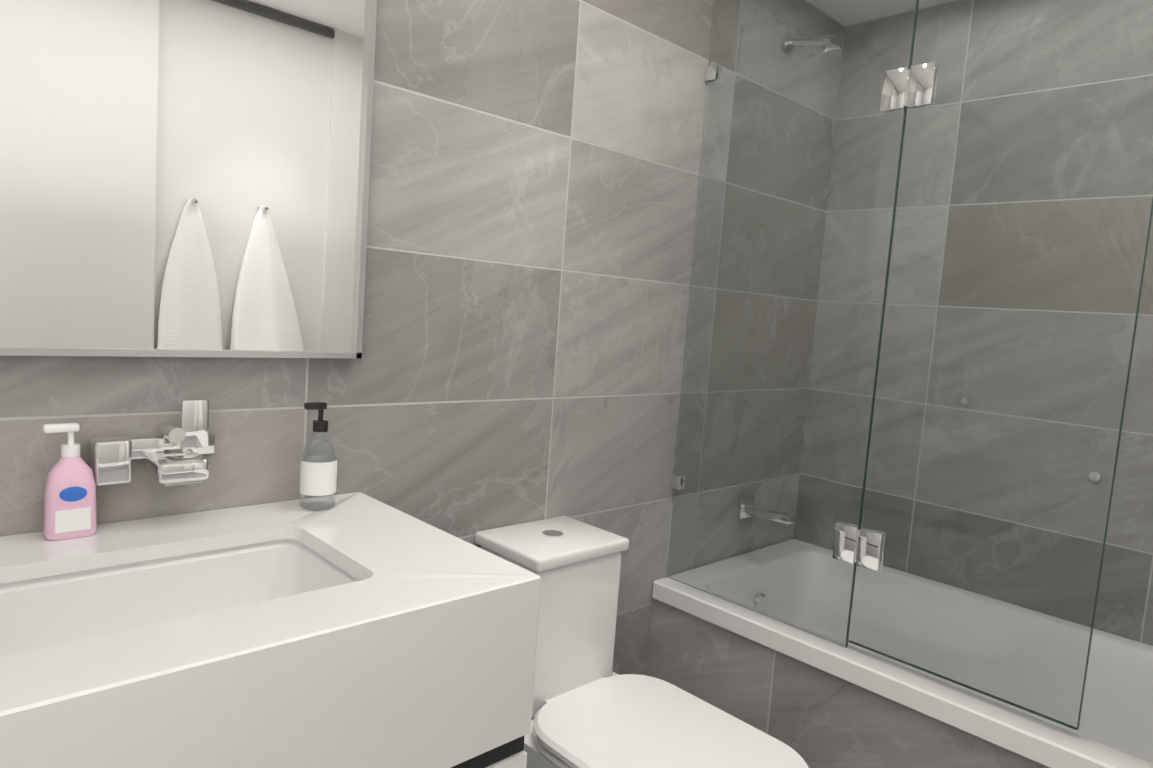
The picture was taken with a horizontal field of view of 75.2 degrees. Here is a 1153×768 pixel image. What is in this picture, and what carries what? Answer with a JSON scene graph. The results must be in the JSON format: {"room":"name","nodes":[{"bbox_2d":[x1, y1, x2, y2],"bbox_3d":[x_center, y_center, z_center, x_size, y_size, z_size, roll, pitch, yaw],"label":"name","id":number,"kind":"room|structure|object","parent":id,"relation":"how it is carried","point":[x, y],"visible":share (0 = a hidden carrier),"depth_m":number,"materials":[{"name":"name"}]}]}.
{"room":"bathroom","nodes":[
{"label":"bathroom","id":0,"kind":"room"},
{"bbox_2d":[0,0,844,675],"bbox_3d":[-0.266,-0.059,1.682,3.138,2.300,0.100,-1,8,-44],"label":"wall","id":1,"kind":"structure","parent":0,"point":[534,178],"depth_m":1.77,"materials":[{"name":"tile"}]},
{"bbox_2d":[89,399,214,485],"bbox_3d":[-0.663,0.090,1.196,0.184,0.132,0.087,-1,8,-44],"label":"faucet","id":2,"kind":"object","parent":1,"relation":"attached to","point":[171,456],"visible":0.98,"depth_m":1.20,"materials":[{"name":"silver metal"}]},
{"bbox_2d":[0,0,376,358],"bbox_3d":[-0.815,-0.567,0.983,1.190,1.060,0.029,-1,8,-44],"label":"mirror","id":3,"kind":"object","parent":1,"relation":"attached to","point":[184,178],"visible":1,"depth_m":1.20,"materials":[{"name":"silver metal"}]},
{"bbox_2d":[738,495,797,524],"bbox_3d":[0.617,0.415,2.407,0.076,0.072,0.179,-1,8,-44],"label":"tub spout","id":4,"kind":"object","parent":1,"relation":"attached to","point":[753,506],"depth_m":2.40,"materials":[{"name":"silver metal"}]},
{"bbox_2d":[782,32,841,63],"bbox_3d":[0.713,-1.020,2.258,0.072,0.111,0.184,-1,8,-44],"label":"shower head","id":5,"kind":"object","parent":1,"relation":"attached to","point":[822,56],"depth_m":2.24},
{"bbox_2d":[807,0,952,25],"bbox_3d":[0.405,-1.129,0.951,3.138,0.060,1.815,-1,8,-44],"label":"ceiling","id":6,"kind":"structure","parent":0,"point":[849,14],"depth_m":2.39,"materials":[{"name":"white paint"}]},
{"bbox_2d":[793,0,1152,645],"bbox_3d":[1.423,0.019,2.112,0.100,2.300,1.615,-1,8,-44],"label":"wall","id":7,"kind":"structure","parent":0,"point":[1124,607],"depth_m":2.21,"materials":[{"name":"tile"}]},
{"bbox_2d":[961,398,1100,480],"bbox_3d":[1.301,0.153,2.161,0.011,0.182,0.378,-1,8,-44],"label":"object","id":8,"kind":"structure","parent":7,"relation":"attached to","point":[1092,476],"depth_m":2.04,"materials":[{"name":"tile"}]},
{"bbox_3d":[0.238,1.214,1.180,3.138,0.060,1.815,-1,8,-44],"label":"floor","id":9,"kind":"structure","parent":0,"visible":0},
{"bbox_2d":[0,492,540,767],"bbox_3d":[-0.713,0.696,0.922,1.215,0.884,0.557,-1,8,-44],"label":"bathroom vanity","id":10,"kind":"object","parent":9,"relation":"on","point":[355,630],"visible":1,"depth_m":0.98,"materials":[{"name":"white stone"}]},
{"bbox_2d":[42,423,96,539],"bbox_3d":[-0.755,0.143,1.116,0.067,0.170,0.042,-1,8,-44],"label":"soap pump","id":11,"kind":"object","parent":10,"relation":"on","point":[70,512],"visible":1,"depth_m":1.10,"materials":[{"name":"pink plastic"}]},
{"bbox_2d":[299,402,336,509],"bbox_3d":[-0.467,0.129,1.359,0.063,0.192,0.063,-1,8,-44],"label":"soap bottle","id":12,"kind":"object","parent":10,"relation":"on","point":[318,475],"visible":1,"depth_m":1.34,"materials":[{"name":"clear plastic"}]},
{"bbox_2d":[475,516,809,767],"bbox_3d":[0.098,0.752,1.570,0.385,0.762,0.748,-1,8,-44],"label":"toilet","id":13,"kind":"object","parent":9,"relation":"on","point":[591,708],"visible":0.88,"depth_m":1.60,"materials":[{"name":"white ceramic"}]},
{"bbox_2d":[647,598,1049,767],"bbox_3d":[0.777,0.945,1.649,0.043,0.459,1.615,-1,8,-44],"label":"wall","id":14,"kind":"structure","parent":9,"relation":"on","point":[812,716],"depth_m":1.84,"materials":[{"name":"tile"}]},
{"bbox_2d":[652,539,1152,767],"bbox_3d":[1.038,0.914,1.893,0.782,0.510,1.609,-1,8,-44],"label":"bathtub","id":15,"kind":"object","parent":9,"relation":"on","point":[1115,730],"visible":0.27,"depth_m":2.08,"materials":[{"name":"white ceramic"}]},
{"bbox_2d":[665,0,1152,729],"bbox_3d":[0.685,-0.254,1.756,0.026,1.782,1.048,-1,8,-44],"label":"screen","id":16,"kind":"object","parent":15,"relation":"on","point":[911,86],"visible":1,"depth_m":1.70,"materials":[{"name":"clear glass"}]}
]}

